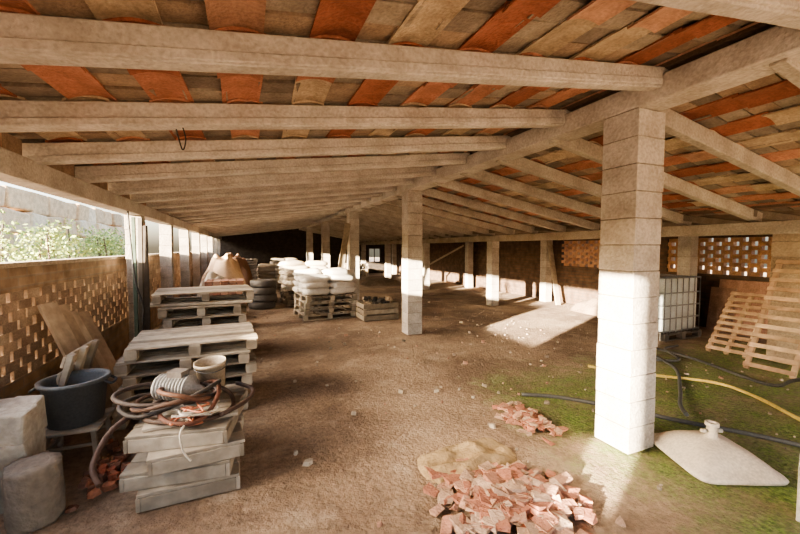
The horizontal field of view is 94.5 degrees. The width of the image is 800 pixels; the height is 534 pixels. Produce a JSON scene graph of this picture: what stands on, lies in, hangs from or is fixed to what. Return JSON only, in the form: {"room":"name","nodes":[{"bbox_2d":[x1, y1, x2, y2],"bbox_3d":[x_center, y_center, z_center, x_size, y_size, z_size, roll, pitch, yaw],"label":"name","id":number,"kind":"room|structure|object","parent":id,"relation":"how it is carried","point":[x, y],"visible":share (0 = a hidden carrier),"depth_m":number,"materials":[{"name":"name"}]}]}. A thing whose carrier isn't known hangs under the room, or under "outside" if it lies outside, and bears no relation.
{"room":"open storage shed","nodes":[
{"label":"open storage shed","id":0,"kind":"room"},
{"bbox_2d":[0,251,200,398],"bbox_3d":[-5.481,0.060,8.583,0.160,2.200,24.600,-1,3,-22],"label":"wall","id":1,"kind":"structure","parent":0,"point":[29,352],"depth_m":3.59,"materials":[{"name":"brick"}]},
{"bbox_2d":[220,229,391,274],"bbox_3d":[-5.268,-1.129,21.974,10.570,3.200,0.140,-1,3,-22],"label":"wall","id":2,"kind":"structure","parent":0,"point":[263,246],"depth_m":21.32,"materials":[{"name":"brick"}]},
{"bbox_2d":[368,248,379,261],"bbox_3d":[-1.625,-0.753,23.429,0.800,0.910,0.060,-1,3,-22],"label":"window","id":3,"kind":"structure","parent":2,"relation":"in","point":[368,248],"depth_m":23.41,"materials":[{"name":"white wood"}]},
{"bbox_2d":[0,257,799,533],"bbox_3d":[-5.636,0.893,13.965,80.000,0.027,90.000,-1,3,-22],"label":"floor","id":4,"kind":"structure","parent":0,"point":[364,474],"depth_m":3.32,"materials":[{"name":"brown soil"}]},
{"bbox_2d":[0,395,48,514],"bbox_3d":[-2.493,1.184,2.340,0.351,0.636,0.327,-1,3,-22],"label":"stone block","id":5,"kind":"object","parent":4,"relation":"on","point":[23,419],"visible":0.56,"depth_m":2.28,"materials":[{"name":"beige stone"}]},
{"bbox_2d":[1,451,65,533],"bbox_3d":[-2.150,1.318,2.176,0.269,0.356,0.270,-1,3,-22],"label":"stone block","id":6,"kind":"object","parent":4,"relation":"on","point":[34,487],"visible":1,"depth_m":2.10,"materials":[{"name":"stone"}]},
{"bbox_2d":[0,209,126,261],"bbox_3d":[-12.781,-0.531,14.426,3.262,2.785,14.867,-1,3,-22],"label":"hedge","id":7,"kind":"object","parent":4,"relation":"on","point":[96,248],"visible":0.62,"depth_m":12.60,"materials":[{"name":"green plant"}]},
{"bbox_2d":[0,185,145,261],"bbox_3d":[-20.980,-1.894,24.268,1.868,4.498,31.926,-1,3,-22],"label":"stone wall","id":8,"kind":"structure","parent":4,"relation":"on","point":[29,208],"depth_m":19.66,"materials":[{"name":"beige stone"}]},
{"bbox_2d":[46,339,99,448],"bbox_3d":[-2.752,1.046,3.086,0.264,0.759,0.560,-1,3,-22],"label":"pallet","id":9,"kind":"object","parent":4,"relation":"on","point":[84,359],"visible":0.38,"depth_m":3.06,"materials":[{"name":"brown wood"}]},
{"bbox_2d":[37,302,122,416],"bbox_3d":[-3.083,0.856,3.702,0.509,1.098,0.986,-1,3,-22],"label":"leaning boards","id":10,"kind":"object","parent":4,"relation":"on","point":[70,331],"visible":0.52,"depth_m":3.60,"materials":[{"name":"brown wood"}]},
{"bbox_2d":[45,407,115,464],"bbox_3d":[-2.449,1.313,2.812,0.380,0.294,0.390,-1,3,-22],"label":"wooden stool","id":11,"kind":"object","parent":4,"relation":"on","point":[94,427],"visible":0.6,"depth_m":2.72,"materials":[{"name":"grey wood"}]},
{"bbox_2d":[28,368,117,430],"bbox_3d":[-2.449,0.999,2.796,0.436,0.335,0.436,1,3,22],"label":"plastic tub","id":12,"kind":"object","parent":11,"relation":"on","point":[79,403],"visible":0.98,"depth_m":2.68,"materials":[{"name":"black plastic"}]},
{"bbox_2d":[65,439,130,513],"bbox_3d":[-1.980,1.426,2.677,0.456,0.090,0.857,-1,3,-22],"label":"bricks","id":13,"kind":"object","parent":4,"relation":"on","point":[110,469],"visible":0.76,"depth_m":2.54,"materials":[{"name":"brick"}]},
{"bbox_2d":[124,215,144,342],"bbox_3d":[-3.761,0.296,5.306,0.209,2.059,0.209,-1,3,-22],"label":"concrete post","id":14,"kind":"object","parent":4,"relation":"on","point":[127,247],"visible":0.34,"depth_m":5.19,"materials":[{"name":"grey concrete"}]},
{"bbox_2d":[131,217,150,336],"bbox_3d":[-3.348,0.355,4.793,0.172,2.010,0.690,-2,4,-33],"label":"poles","id":15,"kind":"object","parent":4,"relation":"on","point":[143,257],"visible":0.56,"depth_m":4.83,"materials":[{"name":"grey wood"}]},
{"bbox_2d":[159,224,174,324],"bbox_3d":[-4.547,0.197,7.240,0.208,2.059,0.208,-1,3,-22],"label":"concrete post","id":16,"kind":"object","parent":4,"relation":"on","point":[166,240],"visible":0.64,"depth_m":7.13,"materials":[{"name":"grey concrete"}]},
{"bbox_2d":[119,384,246,512],"bbox_3d":[-1.499,1.238,2.687,0.726,0.451,0.823,-1,3,-22],"label":"pallet stack","id":17,"kind":"object","parent":4,"relation":"on","point":[162,476],"visible":0.81,"depth_m":2.37,"materials":[{"name":"brown wood"}]},
{"bbox_2d":[89,379,254,487],"bbox_3d":[-1.524,1.039,2.620,0.935,0.459,0.722,-1,3,-22],"label":"coiled hose","id":18,"kind":"object","parent":17,"relation":"on","point":[214,385],"visible":0.86,"depth_m":2.42,"materials":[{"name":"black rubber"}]},
{"bbox_2d":[151,368,204,409],"bbox_3d":[-1.598,0.880,2.695,0.350,0.258,0.192,0,3,5],"label":"motor","id":19,"kind":"object","parent":17,"relation":"on","point":[177,380],"visible":0.8,"depth_m":2.64,"materials":[{"name":"metal"}]},
{"bbox_2d":[169,400,219,460],"bbox_3d":[-1.339,1.054,2.410,0.289,0.266,0.320,-1,3,-22],"label":"cable","id":20,"kind":"object","parent":17,"relation":"on","point":[191,413],"visible":0.87,"depth_m":2.41,"materials":[{"name":"plastic"}]},
{"bbox_2d":[193,355,226,392],"bbox_3d":[-1.489,0.862,2.913,0.240,0.272,0.235,-1,3,-22],"label":"bucket","id":21,"kind":"object","parent":17,"relation":"on","point":[210,367],"visible":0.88,"depth_m":2.88,"materials":[{"name":"plastic"}]},
{"bbox_2d":[111,322,257,430],"bbox_3d":[-2.148,1.049,3.858,1.237,0.708,0.931,-1,3,-22],"label":"pallet stack","id":22,"kind":"object","parent":4,"relation":"on","point":[150,354],"visible":0.71,"depth_m":3.60,"materials":[{"name":"brown wood"}]},
{"bbox_2d":[179,229,190,296],"bbox_3d":[-5.354,0.095,9.230,0.209,2.059,0.206,-1,3,-22],"label":"concrete post","id":23,"kind":"object","parent":4,"relation":"on","point":[184,240],"visible":0.73,"depth_m":9.13,"materials":[{"name":"grey concrete"}]},
{"bbox_2d":[192,233,200,296],"bbox_3d":[-6.162,-0.007,11.220,0.209,2.059,0.209,-1,3,-22],"label":"concrete post","id":24,"kind":"object","parent":4,"relation":"on","point":[196,255],"visible":0.79,"depth_m":11.12,"materials":[{"name":"grey concrete"}]},
{"bbox_2d":[150,285,253,328],"bbox_3d":[-2.932,0.823,5.490,1.437,0.994,1.209,-1,3,-22],"label":"pallet stack","id":25,"kind":"object","parent":4,"relation":"on","point":[176,312],"visible":0.5,"depth_m":5.21,"materials":[{"name":"brown wood"}]},
{"bbox_2d":[200,235,207,279],"bbox_3d":[-6.951,-0.107,13.163,0.208,2.059,0.208,-1,3,-22],"label":"concrete post","id":26,"kind":"object","parent":4,"relation":"on","point":[203,238],"visible":0.66,"depth_m":13.06,"materials":[{"name":"grey concrete"}]},
{"bbox_2d":[207,237,212,266],"bbox_3d":[-7.740,-0.207,15.108,0.209,2.059,0.208,-1,3,-22],"label":"concrete post","id":27,"kind":"object","parent":4,"relation":"on","point":[209,239],"visible":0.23,"depth_m":15.00,"materials":[{"name":"beige concrete"}]},
{"bbox_2d":[197,271,224,295],"bbox_3d":[-4.330,0.641,8.648,0.900,1.073,1.100,-1,3,-22],"label":"pile","id":28,"kind":"object","parent":4,"relation":"on","point":[211,275],"visible":0.18,"depth_m":8.56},
{"bbox_2d":[213,238,216,255],"bbox_3d":[-8.530,-0.307,17.050,0.207,2.059,0.207,-1,3,-22],"label":"concrete post","id":29,"kind":"object","parent":4,"relation":"on","point":[214,239],"visible":0.24,"depth_m":16.93,"materials":[{"name":"beige concrete"}]},
{"bbox_2d":[217,239,220,256],"bbox_3d":[-9.318,-0.407,18.995,0.208,2.059,0.208,-1,3,-22],"label":"concrete post","id":30,"kind":"object","parent":4,"relation":"on","point":[218,240],"visible":0.25,"depth_m":18.89,"materials":[{"name":"beige concrete"}]},
{"bbox_2d":[204,278,243,295],"bbox_3d":[-3.517,0.736,7.471,0.695,0.959,0.639,-1,3,-22],"label":"pile","id":31,"kind":"object","parent":4,"relation":"on","point":[210,282],"visible":0.22,"depth_m":7.23,"materials":[{"name":"brick"}]},
{"bbox_2d":[201,253,247,306],"bbox_3d":[-5.101,0.334,10.696,1.300,1.477,2.400,-1,3,-22],"label":"pile","id":32,"kind":"object","parent":4,"relation":"on","point":[225,266],"visible":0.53,"depth_m":10.09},
{"bbox_2d":[229,252,252,285],"bbox_3d":[-6.071,0.196,13.537,1.400,1.460,2.000,-1,3,-22],"label":"pile","id":33,"kind":"object","parent":4,"relation":"on","point":[245,269],"visible":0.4,"depth_m":13.16,"materials":[{"name":"brown fabric"}]},
{"bbox_2d":[246,259,257,278],"bbox_3d":[-7.490,0.152,17.710,1.300,1.079,1.111,-1,3,-22],"label":"pallet stack","id":34,"kind":"object","parent":4,"relation":"on","point":[253,267],"visible":0.26,"depth_m":17.46,"materials":[{"name":"brown wood"}]},
{"bbox_2d":[248,279,276,309],"bbox_3d":[-3.667,0.714,9.887,0.722,0.760,0.692,-1,3,-22],"label":"stack","id":35,"kind":"object","parent":4,"relation":"on","point":[265,296],"visible":0.95,"depth_m":9.61,"materials":[{"name":"black rubber"}]},
{"bbox_2d":[279,288,328,305],"bbox_3d":[-2.828,0.841,10.885,1.258,0.404,1.070,-2,3,-27],"label":"pallet stack","id":36,"kind":"object","parent":4,"relation":"on","point":[287,299],"visible":0.35,"depth_m":10.54,"materials":[{"name":"brown wood"}]},
{"bbox_2d":[278,260,327,290],"bbox_3d":[-2.828,0.224,10.851,1.339,0.844,1.084,-2,3,-28],"label":"sacks","id":37,"kind":"object","parent":36,"relation":"on","point":[286,268],"visible":0.43,"depth_m":10.48,"materials":[{"name":"white fabric"}]},
{"bbox_2d":[306,227,312,260],"bbox_3d":[-4.555,-0.681,18.678,0.299,2.639,0.298,-1,3,-22],"label":"concrete column","id":38,"kind":"structure","parent":4,"relation":"on","point":[309,231],"depth_m":18.53,"materials":[{"name":"beige concrete"}]},
{"bbox_2d":[294,292,356,320],"bbox_3d":[-1.795,0.881,8.781,1.280,0.539,1.053,-2,3,-30],"label":"pallet stack","id":39,"kind":"object","parent":4,"relation":"on","point":[303,307],"visible":0.9,"depth_m":8.47,"materials":[{"name":"brown wood"}]},
{"bbox_2d":[292,268,355,294],"bbox_3d":[-1.782,0.325,8.748,1.344,0.587,1.094,-2,3,-31],"label":"sacks","id":40,"kind":"object","parent":39,"relation":"on","point":[311,281],"visible":1,"depth_m":8.43,"materials":[{"name":"white fabric"}]},
{"bbox_2d":[321,221,329,267],"bbox_3d":[-2.962,-0.479,14.753,0.299,2.639,0.299,-1,3,-22],"label":"concrete column","id":41,"kind":"structure","parent":4,"relation":"on","point":[325,226],"depth_m":14.60,"materials":[{"name":"beige concrete"}]},
{"bbox_2d":[335,223,350,303],"bbox_3d":[-1.744,-0.096,10.632,0.606,2.332,0.829,-1,3,-22],"label":"leaning boards","id":42,"kind":"object","parent":4,"relation":"on","point":[344,244],"visible":0.5,"depth_m":10.43,"materials":[{"name":"brown wood"}]},
{"bbox_2d":[347,212,359,302],"bbox_3d":[-1.370,-0.278,10.829,0.300,2.639,0.300,-1,3,-22],"label":"concrete column","id":43,"kind":"structure","parent":4,"relation":"on","point":[352,218],"depth_m":10.69,"materials":[{"name":"beige concrete"}]},
{"bbox_2d":[344,263,368,279],"bbox_3d":[-2.350,0.213,19.151,1.300,0.809,1.118,-1,3,-22],"label":"pallet stack","id":44,"kind":"object","parent":4,"relation":"on","point":[365,275],"visible":0.38,"depth_m":18.90,"materials":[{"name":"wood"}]},
{"bbox_2d":[361,245,365,272],"bbox_3d":[-2.174,-0.421,22.003,0.250,1.779,0.248,-1,3,-22],"label":"concrete column","id":45,"kind":"structure","parent":4,"relation":"on","point":[363,247],"depth_m":21.89,"materials":[{"name":"beige concrete"}]},
{"bbox_2d":[356,295,398,320],"bbox_3d":[-0.522,0.902,8.478,0.820,0.530,0.620,-1,3,-22],"label":"wooden crate","id":46,"kind":"object","parent":4,"relation":"on","point":[367,310],"visible":1,"depth_m":8.28,"materials":[{"name":"brown wood"}]},
{"bbox_2d":[361,278,401,285],"bbox_3d":[-0.820,0.633,16.447,1.800,0.289,1.400,-1,3,-22],"label":"pile","id":47,"kind":"object","parent":4,"relation":"on","point":[377,281],"visible":0.95,"depth_m":15.98,"materials":[{"name":"stone"}]},
{"bbox_2d":[385,244,390,278],"bbox_3d":[-0.596,-0.221,18.115,0.247,1.779,0.249,-1,3,-22],"label":"concrete column","id":48,"kind":"structure","parent":4,"relation":"on","point":[387,246],"depth_m":18.01,"materials":[{"name":"beige concrete"}]},
{"bbox_2d":[391,244,396,273],"bbox_3d":[-0.366,-0.489,22.732,0.249,1.839,0.248,-1,3,-22],"label":"concrete column","id":49,"kind":"structure","parent":4,"relation":"on","point":[394,248],"depth_m":22.63,"materials":[{"name":"beige concrete"}]},
{"bbox_2d":[402,190,422,334],"bbox_3d":[0.224,-0.076,6.905,0.298,2.639,0.299,-1,3,-22],"label":"concrete column","id":50,"kind":"structure","parent":4,"relation":"on","point":[412,227],"depth_m":6.78,"materials":[{"name":"beige concrete"}]},
{"bbox_2d":[422,243,429,289],"bbox_3d":[0.984,-0.022,14.226,0.249,1.779,0.244,-1,3,-22],"label":"concrete column","id":51,"kind":"structure","parent":4,"relation":"on","point":[425,246],"depth_m":14.12,"materials":[{"name":"beige concrete"}]},
{"bbox_2d":[430,245,463,264],"bbox_3d":[1.609,-0.048,15.308,2.053,1.725,0.109,1,3,19],"label":"brace","id":52,"kind":"object","parent":51,"relation":"attached to","point":[462,245],"visible":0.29,"depth_m":15.12,"materials":[{"name":"brown wood"}]},
{"bbox_2d":[417,438,516,483],"bbox_3d":[0.511,1.421,2.809,0.800,0.114,0.400,-1,3,-22],"label":"pile","id":53,"kind":"object","parent":4,"relation":"on","point":[479,451],"visible":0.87,"depth_m":2.75,"materials":[{"name":"sand"}]},
{"bbox_2d":[465,242,472,287],"bbox_3d":[2.790,-0.089,14.959,0.248,1.839,0.249,-1,3,-22],"label":"concrete column","id":54,"kind":"structure","parent":4,"relation":"on","point":[468,245],"depth_m":14.86,"materials":[{"name":"beige concrete"}]},
{"bbox_2d":[486,241,498,305],"bbox_3d":[2.579,0.180,10.295,0.246,1.779,0.249,-1,3,-22],"label":"concrete column","id":55,"kind":"structure","parent":4,"relation":"on","point":[492,286],"depth_m":10.20,"materials":[{"name":"beige concrete"}]},
{"bbox_2d":[359,220,799,244],"bbox_3d":[2.035,-0.855,11.587,0.206,0.166,24.600,-1,3,-22],"label":"beam","id":56,"kind":"structure","parent":55,"relation":"on","point":[788,226],"depth_m":5.72,"materials":[{"name":"beige concrete"}]},
{"bbox_2d":[302,58,799,241],"bbox_3d":[1.491,-1.317,11.226,5.764,0.839,24.171,-1,3,-22],"label":"rafters","id":57,"kind":"object","parent":56,"relation":"on","point":[382,222],"visible":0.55,"depth_m":5.71,"materials":[{"name":"brown wood"}]},
{"bbox_2d":[385,73,799,229],"bbox_3d":[0.421,-1.408,11.238,3.665,0.709,24.940,-1,3,-22],"label":"ceiling tiles","id":58,"kind":"structure","parent":57,"relation":"on","point":[747,119],"depth_m":3.87,"materials":[{"name":"brown tile"}]},
{"bbox_2d":[423,458,625,533],"bbox_3d":[0.690,1.437,2.329,1.076,0.152,1.033,-1,3,-22],"label":"rubble pile","id":59,"kind":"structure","parent":4,"relation":"on","point":[504,497],"depth_m":2.27,"materials":[{"name":"brick"}]},
{"bbox_2d":[255,300,795,527],"bbox_3d":[0.604,1.266,6.391,6.233,0.061,8.694,-1,3,-22],"label":"stones","id":60,"kind":"object","parent":4,"relation":"on","point":[307,462],"visible":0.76,"depth_m":4.25},
{"bbox_2d":[492,401,568,445],"bbox_3d":[1.179,1.393,3.408,0.474,0.097,0.803,-1,3,-22],"label":"bricks","id":61,"kind":"object","parent":4,"relation":"on","point":[529,418],"depth_m":3.37,"materials":[{"name":"brick"}]},
{"bbox_2d":[539,240,552,301],"bbox_3d":[4.368,0.110,11.072,0.249,1.839,0.249,-1,3,-22],"label":"concrete column","id":62,"kind":"structure","parent":4,"relation":"on","point":[545,270],"depth_m":10.99,"materials":[{"name":"beige concrete"}]},
{"bbox_2d":[547,240,560,304],"bbox_3d":[4.398,0.132,10.598,0.164,1.867,0.576,-1,3,-11],"label":"leaning boards","id":63,"kind":"object","parent":4,"relation":"on","point":[549,242],"visible":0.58,"depth_m":10.57,"materials":[{"name":"brown wood"}]},
{"bbox_2d":[570,297,597,315],"bbox_3d":[5.009,0.953,8.998,0.840,0.413,1.800,-1,3,-22],"label":"pile","id":64,"kind":"object","parent":4,"relation":"on","point":[590,306],"visible":0.39,"depth_m":9.11,"materials":[{"name":"stone"}]},
{"bbox_2d":[595,107,665,453],"bbox_3d":[1.846,0.125,2.991,0.309,2.639,0.308,-1,3,-22],"label":"concrete column","id":65,"kind":"structure","parent":4,"relation":"on","point":[633,140],"depth_m":2.88,"materials":[{"name":"beige concrete"}]},
{"bbox_2d":[299,25,799,229],"bbox_3d":[-1.163,-1.653,10.248,0.266,0.176,24.600,-1,3,-22],"label":"beam","id":66,"kind":"structure","parent":65,"relation":"on","point":[746,60],"depth_m":2.63,"materials":[{"name":"brown wood"}]},
{"bbox_2d":[596,345,679,361],"bbox_3d":[3.788,1.300,5.489,1.711,0.034,0.637,-1,3,-22],"label":"pipe","id":67,"kind":"object","parent":4,"relation":"on","point":[666,347],"visible":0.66,"depth_m":5.34,"materials":[{"name":"black rubber"}]},
{"bbox_2d":[521,392,799,447],"bbox_3d":[2.527,1.413,3.340,2.773,0.040,0.206,2,3,32],"label":"pipe","id":68,"kind":"object","parent":4,"relation":"on","point":[726,429],"visible":0.67,"depth_m":3.34,"materials":[{"name":"black rubber"}]},
{"bbox_2d":[656,355,688,416],"bbox_3d":[3.282,1.340,4.423,0.214,0.069,2.307,2,3,28],"label":"pipe","id":69,"kind":"object","parent":4,"relation":"on","point":[680,393],"visible":0.9,"depth_m":4.11,"materials":[{"name":"black rubber"}]},
{"bbox_2d":[657,274,701,341],"bbox_3d":[4.728,0.681,7.014,1.060,1.120,1.214,-1,3,-22],"label":"water tank","id":70,"kind":"object","parent":4,"relation":"on","point":[677,296],"visible":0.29,"depth_m":6.49,"materials":[{"name":"white plastic"}]},
{"bbox_2d":[677,236,698,276],"bbox_3d":[5.815,0.293,7.508,0.247,1.839,0.246,-1,3,-22],"label":"concrete column","id":71,"kind":"structure","parent":4,"relation":"on","point":[687,262],"depth_m":7.39,"materials":[{"name":"beige concrete"}]},
{"bbox_2d":[588,365,799,421],"bbox_3d":[3.501,1.382,4.025,0.756,0.039,2.639,-2,3,-29],"label":"garden hose","id":72,"kind":"object","parent":4,"relation":"on","point":[788,413],"visible":0.66,"depth_m":4.18,"materials":[{"name":"yellow rubber"}]},
{"bbox_2d":[654,419,788,485],"bbox_3d":[2.349,1.313,2.793,0.610,0.290,0.659,0,3,2],"label":"base","id":73,"kind":"object","parent":4,"relation":"on","point":[707,455],"visible":0.93,"depth_m":2.62,"materials":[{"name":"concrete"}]},
{"bbox_2d":[656,348,799,386],"bbox_3d":[3.898,1.120,4.335,0.738,0.536,2.959,0,3,6],"label":"pipe","id":74,"kind":"object","parent":4,"relation":"on","point":[790,381],"visible":0.99,"depth_m":4.60,"materials":[{"name":"black rubber"}]},
{"bbox_2d":[705,291,765,358],"bbox_3d":[5.165,0.855,5.632,0.803,0.884,0.500,-1,3,-27],"label":"pallet","id":75,"kind":"object","parent":4,"relation":"on","point":[749,300],"visible":0.69,"depth_m":5.63,"materials":[{"name":"brown wood"}]},
{"bbox_2d":[706,279,768,338],"bbox_3d":[6.262,0.752,6.849,0.233,1.001,0.900,-1,3,-22],"label":"panel","id":76,"kind":"object","parent":4,"relation":"on","point":[719,295],"visible":0.57,"depth_m":6.92,"materials":[{"name":"wood"}]},
{"bbox_2d":[742,259,799,378],"bbox_3d":[4.986,0.624,4.779,0.856,1.425,0.500,-1,3,-25],"label":"pallet","id":77,"kind":"object","parent":4,"relation":"on","point":[762,316],"visible":0.98,"depth_m":4.82,"materials":[{"name":"brown wood"}]},
{"bbox_2d":[766,234,799,364],"bbox_3d":[5.454,0.384,5.152,0.349,1.899,0.349,-1,3,-22],"label":"brick pillar","id":78,"kind":"structure","parent":4,"relation":"on","point":[783,246],"depth_m":5.09,"materials":[{"name":"brick"}]},
{"bbox_2d":[796,455,799,521],"bbox_3d":[2.460,1.286,2.145,0.200,0.411,0.200,-2,4,-39],"label":"concrete block","id":79,"kind":"object","parent":4,"relation":"on","point":[798,487],"visible":1,"depth_m":2.16,"materials":[{"name":"white concrete"}]},
{"bbox_3d":[-4.997,0.710,14.755,1.277,0.269,1.058,-1,3,-22],"label":"pallet stack","id":80,"kind":"object","parent":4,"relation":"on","visible":0},
{"bbox_2d":[257,263,279,281],"bbox_3d":[-4.991,0.221,14.739,1.332,0.717,1.073,-1,3,-22],"label":"sacks","id":81,"kind":"object","parent":80,"relation":"on","point":[265,271],"visible":0.62,"depth_m":14.21,"materials":[{"name":"beige fabric"}]},
{"bbox_3d":[-5.915,0.495,18.936,1.317,0.269,1.150,-1,3,-22],"label":"pallet stack","id":82,"kind":"object","parent":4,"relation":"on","visible":0},
{"bbox_2d":[270,258,297,263],"bbox_3d":[-5.919,-0.048,18.874,1.333,0.839,1.089,-1,3,-27],"label":"sacks","id":83,"kind":"object","parent":82,"relation":"on","point":[274,260],"visible":0.16,"depth_m":18.34,"materials":[{"name":"white fabric"}]},
{"bbox_2d":[15,1,799,227],"bbox_3d":[-0.492,-1.452,10.531,10.754,1.001,24.600,-1,3,-22],"label":"ceiling","id":84,"kind":"structure","parent":0,"point":[711,47],"depth_m":2.98,"materials":[{"name":"ceramic"}]},
{"bbox_2d":[396,234,772,326],"bbox_3d":[4.213,-0.042,12.513,0.140,2.000,24.600,-1,3,-22],"label":"wall","id":85,"kind":"structure","parent":0,"point":[576,261],"depth_m":10.45,"materials":[{"name":"brick"}]},
{"bbox_3d":[-0.639,0.691,-2.385,0.209,2.059,0.209,-1,3,-22],"label":"concrete post","id":86,"kind":"object","parent":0,"visible":0},
{"bbox_2d":[0,147,221,239],"bbox_3d":[-5.147,-0.986,8.665,0.206,0.166,24.600,-1,3,-22],"label":"beam","id":87,"kind":"structure","parent":86,"relation":"on","point":[16,169],"depth_m":3.18,"materials":[{"name":"beige concrete"}]},
{"bbox_2d":[127,211,144,329],"bbox_3d":[-3.202,0.096,4.490,0.367,1.557,0.081,2,3,29],"label":"rope","id":88,"kind":"object","parent":87,"relation":"hanging from","point":[136,285],"visible":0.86,"depth_m":4.45,"materials":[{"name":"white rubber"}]},
{"bbox_2d":[0,0,799,236],"bbox_3d":[-3.123,-1.390,9.148,4.646,0.722,24.199,-1,3,-22],"label":"rafters","id":89,"kind":"object","parent":87,"relation":"on","point":[221,198],"visible":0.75,"depth_m":2.40,"materials":[{"name":"brown wood"}]},
{"bbox_2d":[0,133,182,220],"bbox_3d":[-3.116,-1.446,9.479,4.498,0.676,24.568,-1,3,-22],"label":"brick infill","id":90,"kind":"object","parent":89,"relation":"on","point":[7,141],"visible":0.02,"depth_m":2.56,"materials":[{"name":"brick"}]},
{"bbox_2d":[176,128,185,149],"bbox_3d":[-1.334,-0.806,2.254,0.051,0.184,0.036,1,3,22],"label":"hanging wire","id":91,"kind":"object","parent":89,"relation":"hanging from","point":[182,128],"visible":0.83,"depth_m":2.26,"materials":[{"name":"black rubber"}]},
{"bbox_2d":[0,0,759,166],"bbox_3d":[-3.164,-1.530,9.561,4.870,0.663,24.941,-1,3,-22],"label":"ceiling tiles","id":92,"kind":"structure","parent":89,"relation":"on","point":[616,31],"depth_m":1.97,"materials":[{"name":"ceramic"}]}
]}

